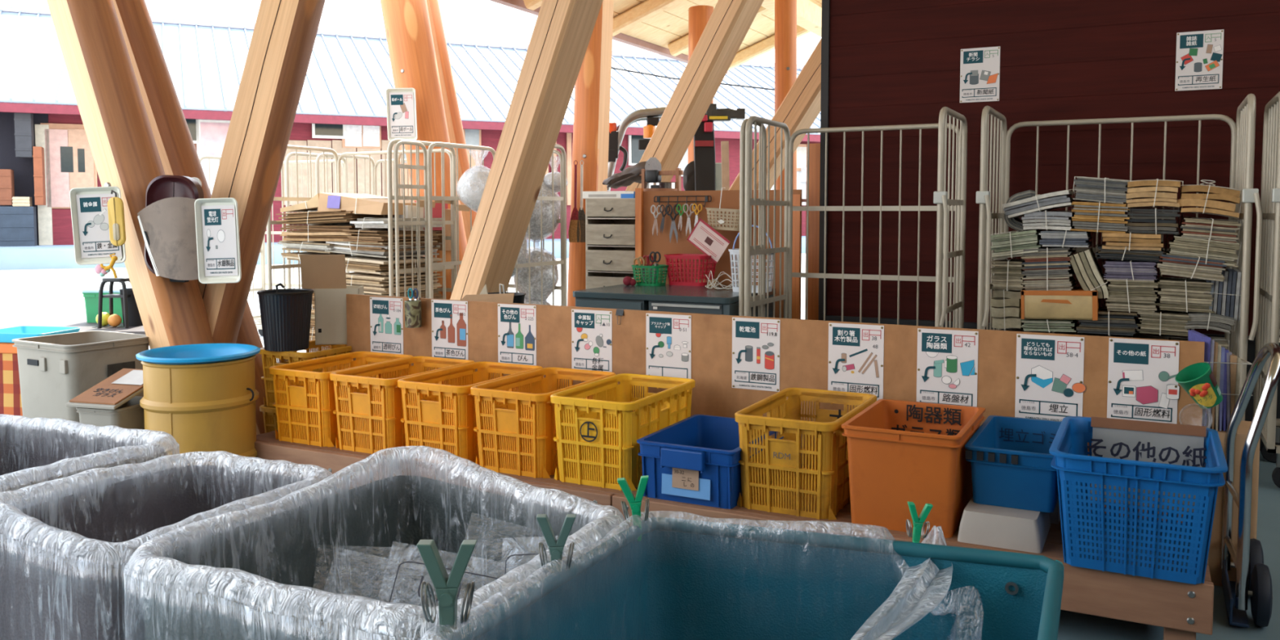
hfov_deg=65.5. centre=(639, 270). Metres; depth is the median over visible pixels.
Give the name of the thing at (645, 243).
panel
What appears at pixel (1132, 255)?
bundle
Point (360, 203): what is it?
box
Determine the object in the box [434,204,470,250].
carton
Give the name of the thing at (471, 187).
sack
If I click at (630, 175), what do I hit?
glove
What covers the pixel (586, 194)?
cardboard tray
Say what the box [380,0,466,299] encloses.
log post
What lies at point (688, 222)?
scissors
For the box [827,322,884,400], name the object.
poster
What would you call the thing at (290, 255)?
bundle
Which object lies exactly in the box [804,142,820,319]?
stud
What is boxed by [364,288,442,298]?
bundle
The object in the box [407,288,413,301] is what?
scissors
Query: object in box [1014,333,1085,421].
poster
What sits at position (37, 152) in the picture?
crate
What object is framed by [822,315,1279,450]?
baseboard
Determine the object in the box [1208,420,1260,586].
stack
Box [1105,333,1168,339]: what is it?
bundle
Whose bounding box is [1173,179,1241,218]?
bundle
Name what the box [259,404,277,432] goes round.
crate
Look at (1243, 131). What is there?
roll cage
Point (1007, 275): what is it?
bundle
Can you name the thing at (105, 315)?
ball
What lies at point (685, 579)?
bin
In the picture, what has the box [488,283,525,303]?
bucket
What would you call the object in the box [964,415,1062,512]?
box
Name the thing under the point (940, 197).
roll cage
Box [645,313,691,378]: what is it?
poster
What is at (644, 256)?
tool
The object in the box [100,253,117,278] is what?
plush toy
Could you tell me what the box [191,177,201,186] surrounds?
round badge
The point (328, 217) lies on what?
bundle
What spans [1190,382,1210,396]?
print
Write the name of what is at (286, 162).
roll cage
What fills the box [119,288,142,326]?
pot
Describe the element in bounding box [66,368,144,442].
tub
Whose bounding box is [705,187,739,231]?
plastic basket
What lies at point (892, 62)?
wall
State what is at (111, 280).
step stool
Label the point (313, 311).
bundle
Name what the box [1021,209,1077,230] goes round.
bundle
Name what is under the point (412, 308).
tin
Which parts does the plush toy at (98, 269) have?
trim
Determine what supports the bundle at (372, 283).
on the bundle at (437, 295)
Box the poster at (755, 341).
[732,317,780,391]
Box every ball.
[95,311,110,325]
[107,314,121,326]
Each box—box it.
[280,193,319,212]
[317,192,416,214]
[636,414,783,509]
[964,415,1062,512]
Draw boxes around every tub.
[12,330,149,432]
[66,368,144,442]
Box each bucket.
[137,196,198,279]
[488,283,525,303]
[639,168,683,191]
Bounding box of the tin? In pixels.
[404,297,421,328]
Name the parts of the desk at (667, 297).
drawer, drawer, handle, drawer, frame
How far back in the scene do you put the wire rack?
6.43 m
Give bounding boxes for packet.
[620,191,635,198]
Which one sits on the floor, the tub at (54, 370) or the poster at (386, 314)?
the tub at (54, 370)
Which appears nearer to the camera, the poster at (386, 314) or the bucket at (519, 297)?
the poster at (386, 314)
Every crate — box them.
[0,168,14,204]
[0,206,37,246]
[12,196,31,206]
[13,112,34,158]
[32,146,45,204]
[258,339,351,406]
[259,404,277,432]
[268,351,413,447]
[329,355,475,454]
[397,361,542,462]
[470,367,616,478]
[550,373,695,490]
[734,387,876,519]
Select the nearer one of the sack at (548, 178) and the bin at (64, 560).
the bin at (64, 560)
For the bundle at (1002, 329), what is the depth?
5.03 m
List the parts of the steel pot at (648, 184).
handle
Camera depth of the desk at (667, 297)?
5.64 m
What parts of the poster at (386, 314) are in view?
title panel, table frame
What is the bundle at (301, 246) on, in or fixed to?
on the bundle at (290, 255)
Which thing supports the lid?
on the wooden platform
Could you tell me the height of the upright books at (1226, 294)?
0.226 m
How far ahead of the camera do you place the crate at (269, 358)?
4.72 m
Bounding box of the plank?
[720,141,729,190]
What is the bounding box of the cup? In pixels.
[1175,362,1222,408]
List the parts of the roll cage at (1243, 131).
panel, panel, panel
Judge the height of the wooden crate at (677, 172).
0.210 m
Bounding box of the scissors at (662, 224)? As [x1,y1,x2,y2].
[659,204,670,232]
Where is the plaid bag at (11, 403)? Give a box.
[0,342,22,420]
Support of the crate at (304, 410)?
on the wooden platform
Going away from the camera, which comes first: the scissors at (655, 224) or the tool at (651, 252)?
the tool at (651, 252)
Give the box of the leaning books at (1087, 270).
[1068,247,1108,298]
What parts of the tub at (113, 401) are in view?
lid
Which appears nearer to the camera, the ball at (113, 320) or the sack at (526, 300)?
the ball at (113, 320)
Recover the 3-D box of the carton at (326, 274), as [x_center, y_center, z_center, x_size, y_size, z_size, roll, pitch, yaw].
[-1.510,0.140,4.948,0.299,0.443,0.212,-1,3,-9]
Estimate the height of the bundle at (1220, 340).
0.211 m
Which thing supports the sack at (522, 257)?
in the roll cage at (562, 198)
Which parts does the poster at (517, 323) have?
title panel, table frame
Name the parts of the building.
door post, door, plinth panel, pane, door frame, door, pane, pane, panel, door frame, pane, pane, screen frame, door frame, door frame, pane, door frame, door frame, pane, pane, pane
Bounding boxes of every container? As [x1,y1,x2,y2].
[81,287,132,322]
[841,399,985,537]
[957,496,1050,553]
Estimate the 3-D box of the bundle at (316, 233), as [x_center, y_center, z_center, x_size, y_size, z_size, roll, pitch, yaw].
[-2.262,-0.289,7.638,0.803,0.129,0.721,2,4,26]
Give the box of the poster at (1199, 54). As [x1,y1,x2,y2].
[1174,29,1223,90]
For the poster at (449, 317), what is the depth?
4.55 m
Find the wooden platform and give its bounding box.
[254,430,1213,639]
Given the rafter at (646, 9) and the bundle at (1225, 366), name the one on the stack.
the bundle at (1225, 366)
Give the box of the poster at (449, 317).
[431,299,468,359]
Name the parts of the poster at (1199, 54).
title panel, table frame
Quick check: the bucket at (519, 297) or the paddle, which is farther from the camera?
the bucket at (519, 297)
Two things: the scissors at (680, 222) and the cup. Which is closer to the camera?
the cup
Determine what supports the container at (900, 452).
on the wooden platform
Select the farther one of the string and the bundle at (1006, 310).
the string
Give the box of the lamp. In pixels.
[638,117,659,150]
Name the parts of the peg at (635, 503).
arm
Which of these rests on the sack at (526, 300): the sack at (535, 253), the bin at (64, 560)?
the sack at (535, 253)
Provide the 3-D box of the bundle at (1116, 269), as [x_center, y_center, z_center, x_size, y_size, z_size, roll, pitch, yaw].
[2.358,-0.005,4.784,0.252,0.097,0.331,2,4,27]
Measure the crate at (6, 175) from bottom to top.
0.818 m
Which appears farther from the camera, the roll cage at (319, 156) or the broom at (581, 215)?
the roll cage at (319, 156)
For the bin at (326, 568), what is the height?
0.661 m
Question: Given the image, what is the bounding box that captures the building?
[0,4,820,244]
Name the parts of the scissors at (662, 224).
handle, blade, handle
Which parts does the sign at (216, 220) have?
title panel, table frame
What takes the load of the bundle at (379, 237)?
on the bundle at (340, 246)
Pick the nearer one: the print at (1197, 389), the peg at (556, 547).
the peg at (556, 547)
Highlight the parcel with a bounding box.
[1021,287,1100,320]
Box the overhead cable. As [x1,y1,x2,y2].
[611,66,774,90]
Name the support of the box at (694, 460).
on the wooden platform
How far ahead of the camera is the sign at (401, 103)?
7.71 m
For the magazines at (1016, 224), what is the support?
on the bundle at (1004, 246)
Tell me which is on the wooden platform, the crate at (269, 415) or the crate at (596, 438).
the crate at (596, 438)
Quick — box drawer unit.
[585,198,635,288]
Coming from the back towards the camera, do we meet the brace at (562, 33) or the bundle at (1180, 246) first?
the brace at (562, 33)
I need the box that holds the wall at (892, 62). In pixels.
[826,0,1279,337]
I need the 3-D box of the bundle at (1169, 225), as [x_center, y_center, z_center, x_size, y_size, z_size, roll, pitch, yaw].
[2.437,-0.235,4.733,0.248,0.126,0.331,4,5,27]
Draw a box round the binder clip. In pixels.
[615,309,623,324]
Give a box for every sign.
[69,186,126,265]
[194,197,241,284]
[386,88,417,141]
[1087,416,1206,511]
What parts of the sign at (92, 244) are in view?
title panel, table frame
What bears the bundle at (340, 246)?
on the bundle at (354, 264)
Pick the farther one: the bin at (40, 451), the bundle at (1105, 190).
the bundle at (1105, 190)
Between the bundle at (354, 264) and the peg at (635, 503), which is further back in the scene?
the bundle at (354, 264)
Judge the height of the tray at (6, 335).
0.048 m
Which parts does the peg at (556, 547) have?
arm, arm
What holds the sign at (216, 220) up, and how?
attached to the brace at (285, 32)
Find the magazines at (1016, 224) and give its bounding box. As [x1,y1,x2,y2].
[1002,190,1035,231]
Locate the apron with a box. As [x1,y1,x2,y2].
[0,235,805,270]
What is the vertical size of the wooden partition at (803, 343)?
0.802 m
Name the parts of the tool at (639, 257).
loop handle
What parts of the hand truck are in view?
toe plate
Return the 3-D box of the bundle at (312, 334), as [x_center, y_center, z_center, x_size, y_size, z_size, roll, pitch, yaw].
[-2.330,0.479,7.729,0.526,0.145,0.635,2,4,27]
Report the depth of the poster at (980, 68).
5.56 m
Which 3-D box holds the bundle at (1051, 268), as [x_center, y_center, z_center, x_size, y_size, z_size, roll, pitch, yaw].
[2.029,-0.018,4.931,0.260,0.248,0.331,2,4,31]
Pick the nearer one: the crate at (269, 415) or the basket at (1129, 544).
the basket at (1129, 544)
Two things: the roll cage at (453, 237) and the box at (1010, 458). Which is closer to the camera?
the box at (1010, 458)
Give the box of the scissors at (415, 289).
[413,288,418,301]
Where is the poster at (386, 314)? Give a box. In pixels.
[369,297,403,354]
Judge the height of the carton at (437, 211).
0.254 m
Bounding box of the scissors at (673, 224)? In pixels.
[666,204,679,242]
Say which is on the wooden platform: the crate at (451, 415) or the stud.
the crate at (451, 415)
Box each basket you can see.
[631,264,668,285]
[663,253,715,286]
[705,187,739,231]
[728,225,773,293]
[1048,416,1227,584]
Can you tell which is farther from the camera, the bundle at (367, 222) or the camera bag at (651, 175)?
the bundle at (367, 222)
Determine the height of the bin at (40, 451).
0.626 m
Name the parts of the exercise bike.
mirror arm, seat, seat panel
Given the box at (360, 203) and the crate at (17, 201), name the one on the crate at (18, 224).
the crate at (17, 201)
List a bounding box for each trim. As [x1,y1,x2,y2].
[489,0,727,73]
[818,0,830,320]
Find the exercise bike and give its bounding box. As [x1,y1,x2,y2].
[607,103,745,191]
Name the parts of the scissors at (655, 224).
handle, blade, blade, handle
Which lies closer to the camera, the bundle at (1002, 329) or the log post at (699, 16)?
the bundle at (1002, 329)
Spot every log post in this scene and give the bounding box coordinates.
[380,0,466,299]
[567,0,613,306]
[688,4,713,163]
[774,0,796,189]
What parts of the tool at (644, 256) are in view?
loop handle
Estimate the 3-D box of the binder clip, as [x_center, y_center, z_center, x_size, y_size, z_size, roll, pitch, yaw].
[-0.080,0.194,4.146,0.034,0.062,0.034,2,4,27]
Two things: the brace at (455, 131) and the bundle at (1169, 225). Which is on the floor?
the brace at (455, 131)
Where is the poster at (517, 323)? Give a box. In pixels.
[497,303,536,365]
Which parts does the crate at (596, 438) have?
handle plate, handle plate, handle plate, handle plate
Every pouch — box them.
[388,561,498,602]
[504,553,538,581]
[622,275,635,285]
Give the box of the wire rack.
[653,195,711,207]
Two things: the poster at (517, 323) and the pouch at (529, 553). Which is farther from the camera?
the poster at (517, 323)
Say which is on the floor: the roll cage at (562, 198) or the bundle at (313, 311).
the roll cage at (562, 198)
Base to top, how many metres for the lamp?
0.314 m
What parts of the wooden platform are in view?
leg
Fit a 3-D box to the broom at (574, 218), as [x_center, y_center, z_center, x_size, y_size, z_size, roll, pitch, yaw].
[-0.497,-0.527,7.635,0.105,0.628,0.049,0,3,0]
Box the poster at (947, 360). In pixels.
[916,328,978,406]
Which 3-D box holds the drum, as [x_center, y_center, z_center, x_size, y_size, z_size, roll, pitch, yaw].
[-1.823,0.646,4.139,0.472,0.628,0.472,2,4,27]
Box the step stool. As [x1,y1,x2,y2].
[97,277,130,328]
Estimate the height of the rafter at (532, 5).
3.537 m
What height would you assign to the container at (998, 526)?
0.090 m
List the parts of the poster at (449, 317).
title panel, table frame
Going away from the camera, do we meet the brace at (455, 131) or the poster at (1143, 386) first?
the poster at (1143, 386)
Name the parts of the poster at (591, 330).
title panel, table frame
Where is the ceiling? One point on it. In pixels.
(670, 24)
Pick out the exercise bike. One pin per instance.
(703, 173)
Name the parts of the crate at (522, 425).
handle plate, handle plate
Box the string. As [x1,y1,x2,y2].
[705,270,738,288]
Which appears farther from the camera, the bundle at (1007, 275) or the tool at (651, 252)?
the tool at (651, 252)
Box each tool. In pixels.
[633,256,647,281]
[642,254,653,281]
[648,251,661,282]
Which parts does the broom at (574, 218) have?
handle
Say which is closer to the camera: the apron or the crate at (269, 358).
the crate at (269, 358)
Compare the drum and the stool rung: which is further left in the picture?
the stool rung
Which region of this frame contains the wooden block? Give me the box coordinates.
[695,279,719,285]
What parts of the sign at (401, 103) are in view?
title panel, table frame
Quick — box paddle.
[107,190,125,260]
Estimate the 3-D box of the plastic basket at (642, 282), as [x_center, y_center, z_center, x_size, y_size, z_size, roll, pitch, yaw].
[0.065,0.031,6.284,0.218,0.125,0.177,2,4,27]
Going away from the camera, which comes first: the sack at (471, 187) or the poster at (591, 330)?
the poster at (591, 330)
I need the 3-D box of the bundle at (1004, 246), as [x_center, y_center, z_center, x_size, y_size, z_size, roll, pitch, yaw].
[1.897,-0.132,4.992,0.266,0.160,0.331,2,4,32]
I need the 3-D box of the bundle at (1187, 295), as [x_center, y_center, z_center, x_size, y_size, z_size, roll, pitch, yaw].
[2.563,0.110,4.683,0.250,0.150,0.332,4,5,27]
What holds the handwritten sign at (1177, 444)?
in the basket at (1129, 544)
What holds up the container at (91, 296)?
on the table at (84, 326)
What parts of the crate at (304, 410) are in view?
handle plate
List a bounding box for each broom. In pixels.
[568,160,580,242]
[576,160,585,242]
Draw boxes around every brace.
[196,0,325,343]
[426,0,476,243]
[449,0,603,300]
[625,0,764,191]
[728,39,821,190]
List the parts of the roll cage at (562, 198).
panel, panel, panel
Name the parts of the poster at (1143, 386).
title panel, table frame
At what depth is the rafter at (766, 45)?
11.81 m
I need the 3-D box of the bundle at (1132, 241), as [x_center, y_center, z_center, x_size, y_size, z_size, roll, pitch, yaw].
[2.357,-0.141,4.755,0.283,0.090,0.331,3,4,27]
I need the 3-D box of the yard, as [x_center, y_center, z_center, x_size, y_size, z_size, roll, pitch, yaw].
[-0.037,-0.579,30.432,52.000,0.001,66.000,2,4,27]
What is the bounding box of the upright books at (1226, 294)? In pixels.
[1204,268,1241,320]
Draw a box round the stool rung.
[102,293,130,297]
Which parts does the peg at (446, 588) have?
arm, arm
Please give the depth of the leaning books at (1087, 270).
4.73 m
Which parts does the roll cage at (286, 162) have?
panel, frame, panel, panel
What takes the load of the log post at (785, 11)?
on the floor
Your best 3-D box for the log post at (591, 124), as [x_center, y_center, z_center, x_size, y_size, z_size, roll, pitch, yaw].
[-0.413,-0.750,8.007,0.271,2.984,0.499,2,4,31]
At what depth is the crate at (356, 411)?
3.98 m
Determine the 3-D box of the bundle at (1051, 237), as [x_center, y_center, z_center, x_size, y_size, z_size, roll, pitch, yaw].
[2.088,-0.168,4.879,0.246,0.108,0.331,2,4,27]
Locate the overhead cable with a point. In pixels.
(617, 68)
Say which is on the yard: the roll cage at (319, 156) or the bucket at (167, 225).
the roll cage at (319, 156)
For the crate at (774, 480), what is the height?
0.310 m
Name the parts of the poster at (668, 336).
title panel, table frame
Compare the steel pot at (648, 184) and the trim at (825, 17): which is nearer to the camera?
the trim at (825, 17)
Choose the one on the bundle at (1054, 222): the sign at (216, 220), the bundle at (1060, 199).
the bundle at (1060, 199)
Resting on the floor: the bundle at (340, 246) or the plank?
the plank
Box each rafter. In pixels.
[523,0,542,10]
[612,0,682,36]
[667,5,768,56]
[727,24,809,71]
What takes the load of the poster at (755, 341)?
attached to the wooden partition at (803, 343)
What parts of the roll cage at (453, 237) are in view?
panel, panel, panel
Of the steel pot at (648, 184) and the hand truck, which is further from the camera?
the steel pot at (648, 184)
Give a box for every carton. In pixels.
[299,254,364,345]
[398,200,435,231]
[414,200,457,230]
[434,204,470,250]
[461,284,533,304]
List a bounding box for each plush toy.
[94,264,110,276]
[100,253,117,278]
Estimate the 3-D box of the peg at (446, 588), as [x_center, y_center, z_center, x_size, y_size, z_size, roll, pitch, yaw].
[-0.270,0.463,1.400,0.081,0.163,0.044,0,3,0]
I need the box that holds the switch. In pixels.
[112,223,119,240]
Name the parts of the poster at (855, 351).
title panel, table frame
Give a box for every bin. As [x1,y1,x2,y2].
[0,413,179,513]
[0,450,337,639]
[123,445,628,639]
[257,283,314,351]
[421,511,1064,639]
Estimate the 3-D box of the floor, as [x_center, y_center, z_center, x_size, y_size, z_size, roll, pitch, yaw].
[4.834,-0.302,26.798,44.000,0.120,68.000,2,4,27]
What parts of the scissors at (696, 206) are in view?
handle, handle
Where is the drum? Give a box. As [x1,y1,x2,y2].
[135,343,260,470]
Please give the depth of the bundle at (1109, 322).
4.68 m
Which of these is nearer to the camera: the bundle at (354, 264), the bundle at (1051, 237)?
the bundle at (1051, 237)
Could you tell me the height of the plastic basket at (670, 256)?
0.190 m
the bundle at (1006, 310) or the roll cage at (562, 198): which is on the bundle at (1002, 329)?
the bundle at (1006, 310)
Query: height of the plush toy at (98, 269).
0.055 m
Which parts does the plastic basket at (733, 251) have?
handle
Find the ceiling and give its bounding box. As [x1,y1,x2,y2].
[613,0,822,55]
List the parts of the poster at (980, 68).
title panel, table frame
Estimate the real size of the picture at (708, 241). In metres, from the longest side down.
0.050 x 0.040 x 0.001 m
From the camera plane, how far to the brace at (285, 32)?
4.65 m
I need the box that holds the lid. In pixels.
[1048,497,1060,524]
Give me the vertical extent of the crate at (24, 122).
1.030 m
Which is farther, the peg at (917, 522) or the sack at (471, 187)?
the sack at (471, 187)
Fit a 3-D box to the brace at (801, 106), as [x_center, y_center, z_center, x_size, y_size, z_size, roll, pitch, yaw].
[0.824,-0.606,7.485,0.226,2.681,2.296,-3,4,-42]
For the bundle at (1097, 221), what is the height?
0.157 m
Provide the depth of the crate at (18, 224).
22.90 m
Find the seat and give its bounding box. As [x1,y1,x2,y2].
[144,174,204,282]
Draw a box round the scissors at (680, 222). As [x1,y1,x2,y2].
[676,204,686,230]
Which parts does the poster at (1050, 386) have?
title panel, table frame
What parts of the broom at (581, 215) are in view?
handle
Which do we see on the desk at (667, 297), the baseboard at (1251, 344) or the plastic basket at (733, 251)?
the plastic basket at (733, 251)
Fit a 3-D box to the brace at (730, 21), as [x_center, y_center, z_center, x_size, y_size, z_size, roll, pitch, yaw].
[0.218,-0.931,7.208,0.232,3.164,2.608,-3,4,-39]
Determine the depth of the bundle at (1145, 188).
4.58 m
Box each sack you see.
[457,150,489,212]
[510,235,528,279]
[514,239,559,301]
[524,182,560,241]
[524,297,551,305]
[543,155,567,192]
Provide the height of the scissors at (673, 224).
0.253 m
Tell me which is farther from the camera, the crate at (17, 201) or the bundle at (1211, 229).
the crate at (17, 201)
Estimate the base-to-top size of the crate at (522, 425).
0.310 m
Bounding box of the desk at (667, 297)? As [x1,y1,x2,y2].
[573,284,775,317]
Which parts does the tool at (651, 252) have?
loop handle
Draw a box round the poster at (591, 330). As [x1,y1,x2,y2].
[571,309,612,372]
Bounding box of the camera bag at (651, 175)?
[644,169,661,182]
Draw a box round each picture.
[704,236,713,245]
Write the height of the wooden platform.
0.240 m
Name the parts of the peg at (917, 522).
arm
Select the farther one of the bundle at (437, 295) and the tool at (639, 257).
the bundle at (437, 295)
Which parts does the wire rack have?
frame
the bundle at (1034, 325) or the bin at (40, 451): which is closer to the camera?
the bin at (40, 451)
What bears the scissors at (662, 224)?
hanging from the wire rack
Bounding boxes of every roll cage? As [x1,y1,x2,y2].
[199,151,349,336]
[266,138,457,364]
[315,149,422,272]
[426,142,566,306]
[738,106,967,328]
[975,93,1262,421]
[1253,91,1279,488]
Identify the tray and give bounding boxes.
[0,325,79,342]
[582,191,635,198]
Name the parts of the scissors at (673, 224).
handle, blade, blade, handle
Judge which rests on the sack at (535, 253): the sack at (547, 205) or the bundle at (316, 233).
the sack at (547, 205)
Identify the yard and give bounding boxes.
[0,253,805,362]
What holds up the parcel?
on the bundle at (1034, 325)
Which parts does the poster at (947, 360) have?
title panel, table frame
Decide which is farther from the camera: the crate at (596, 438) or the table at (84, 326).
the table at (84, 326)
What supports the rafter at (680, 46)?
on the beam at (809, 15)
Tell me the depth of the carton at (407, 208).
7.31 m
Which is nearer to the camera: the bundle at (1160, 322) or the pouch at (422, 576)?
the pouch at (422, 576)
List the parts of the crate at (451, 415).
handle plate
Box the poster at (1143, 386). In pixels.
[1106,337,1179,423]
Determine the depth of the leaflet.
6.18 m
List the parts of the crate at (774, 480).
handle plate, handle plate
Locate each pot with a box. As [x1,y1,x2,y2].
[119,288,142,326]
[645,182,676,188]
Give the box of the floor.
[337,303,1279,639]
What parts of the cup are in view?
yellow panel, pale panel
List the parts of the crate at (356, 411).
handle plate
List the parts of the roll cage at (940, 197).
panel, panel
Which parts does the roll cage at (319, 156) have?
panel, panel, panel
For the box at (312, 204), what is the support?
on the bundle at (328, 217)
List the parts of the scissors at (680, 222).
handle, blade, handle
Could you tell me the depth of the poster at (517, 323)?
4.38 m
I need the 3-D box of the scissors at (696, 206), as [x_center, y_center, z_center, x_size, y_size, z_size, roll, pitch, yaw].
[0.366,-0.338,6.366,0.068,0.177,0.013,1,4,19]
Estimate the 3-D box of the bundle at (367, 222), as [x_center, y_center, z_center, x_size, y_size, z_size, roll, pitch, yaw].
[-1.810,-0.353,7.400,0.435,0.083,0.721,2,4,29]
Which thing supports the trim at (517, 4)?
attached to the ceiling
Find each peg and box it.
[417,539,477,639]
[536,514,576,573]
[617,475,649,541]
[906,501,933,542]
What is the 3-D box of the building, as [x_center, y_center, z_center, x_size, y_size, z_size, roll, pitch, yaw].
[-5.964,-4.338,31.956,31.261,6.564,9.950,-2,4,-25]
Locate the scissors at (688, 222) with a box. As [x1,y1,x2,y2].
[683,203,695,235]
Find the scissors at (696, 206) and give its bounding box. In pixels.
[692,203,702,226]
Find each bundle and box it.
[275,210,395,225]
[277,240,335,253]
[280,223,395,241]
[280,251,351,261]
[309,327,329,346]
[310,308,315,327]
[311,288,315,309]
[324,240,440,257]
[342,228,444,251]
[345,254,442,275]
[346,272,442,294]
[350,217,441,228]
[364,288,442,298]
[990,288,1024,330]
[991,228,1045,259]
[991,257,1026,291]
[997,328,1054,333]
[1002,189,1076,217]
[1020,318,1079,332]
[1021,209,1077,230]
[1021,246,1077,290]
[1039,225,1093,247]
[1050,330,1110,336]
[1070,200,1133,233]
[1071,176,1132,204]
[1075,306,1139,335]
[1094,244,1165,262]
[1100,231,1167,250]
[1102,258,1160,280]
[1103,277,1160,312]
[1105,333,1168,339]
[1124,207,1182,234]
[1126,178,1183,208]
[1135,307,1192,336]
[1155,252,1226,281]
[1155,276,1213,313]
[1163,334,1229,351]
[1164,233,1241,266]
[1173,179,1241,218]
[1176,216,1240,243]
[1182,311,1235,333]
[1187,329,1253,431]
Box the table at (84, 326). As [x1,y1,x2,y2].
[0,320,145,334]
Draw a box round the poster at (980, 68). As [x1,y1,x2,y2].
[960,46,999,102]
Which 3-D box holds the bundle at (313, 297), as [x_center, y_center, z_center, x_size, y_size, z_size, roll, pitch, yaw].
[-2.330,0.206,7.713,0.526,0.145,0.635,2,4,27]
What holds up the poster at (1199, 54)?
attached to the wall at (892, 62)
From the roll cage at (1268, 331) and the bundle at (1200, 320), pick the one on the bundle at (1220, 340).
the bundle at (1200, 320)
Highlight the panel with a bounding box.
[635,187,802,319]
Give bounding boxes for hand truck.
[1220,342,1279,627]
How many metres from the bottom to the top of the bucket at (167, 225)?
0.365 m
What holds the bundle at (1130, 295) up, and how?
on the bundle at (1109, 322)
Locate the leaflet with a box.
[686,217,729,263]
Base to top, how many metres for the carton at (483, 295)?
0.816 m
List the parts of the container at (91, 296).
lid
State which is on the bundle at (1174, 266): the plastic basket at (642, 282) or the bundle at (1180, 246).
the bundle at (1180, 246)
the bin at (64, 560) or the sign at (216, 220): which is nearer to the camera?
the bin at (64, 560)
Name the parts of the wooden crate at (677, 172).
handle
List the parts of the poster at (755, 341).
title panel, table frame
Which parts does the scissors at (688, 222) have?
handle, blade, blade, handle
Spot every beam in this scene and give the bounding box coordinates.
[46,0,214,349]
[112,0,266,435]
[761,0,822,37]
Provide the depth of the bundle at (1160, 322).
4.59 m
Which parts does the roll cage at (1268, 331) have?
frame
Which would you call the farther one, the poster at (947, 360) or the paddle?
the paddle
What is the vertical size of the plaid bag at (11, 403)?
0.575 m
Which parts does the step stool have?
seat, leg frame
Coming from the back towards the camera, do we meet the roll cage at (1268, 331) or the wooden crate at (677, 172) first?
the wooden crate at (677, 172)
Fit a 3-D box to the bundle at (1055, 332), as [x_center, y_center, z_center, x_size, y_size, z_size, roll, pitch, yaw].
[2.168,0.397,4.911,0.271,0.232,0.336,2,4,27]
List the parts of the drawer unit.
drawer, rail, drawer, drawer, drawer, rail, rail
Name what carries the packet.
on the drawer unit
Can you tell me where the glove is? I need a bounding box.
[602,157,661,188]
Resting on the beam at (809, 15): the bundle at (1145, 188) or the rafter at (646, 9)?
the rafter at (646, 9)
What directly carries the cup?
attached to the wooden partition at (803, 343)
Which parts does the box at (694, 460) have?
handle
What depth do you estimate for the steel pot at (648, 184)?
6.60 m
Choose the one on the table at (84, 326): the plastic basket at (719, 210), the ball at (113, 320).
the ball at (113, 320)
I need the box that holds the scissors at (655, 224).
[650,204,662,236]
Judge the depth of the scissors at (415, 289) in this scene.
4.57 m
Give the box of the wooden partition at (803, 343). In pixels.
[346,293,1204,486]

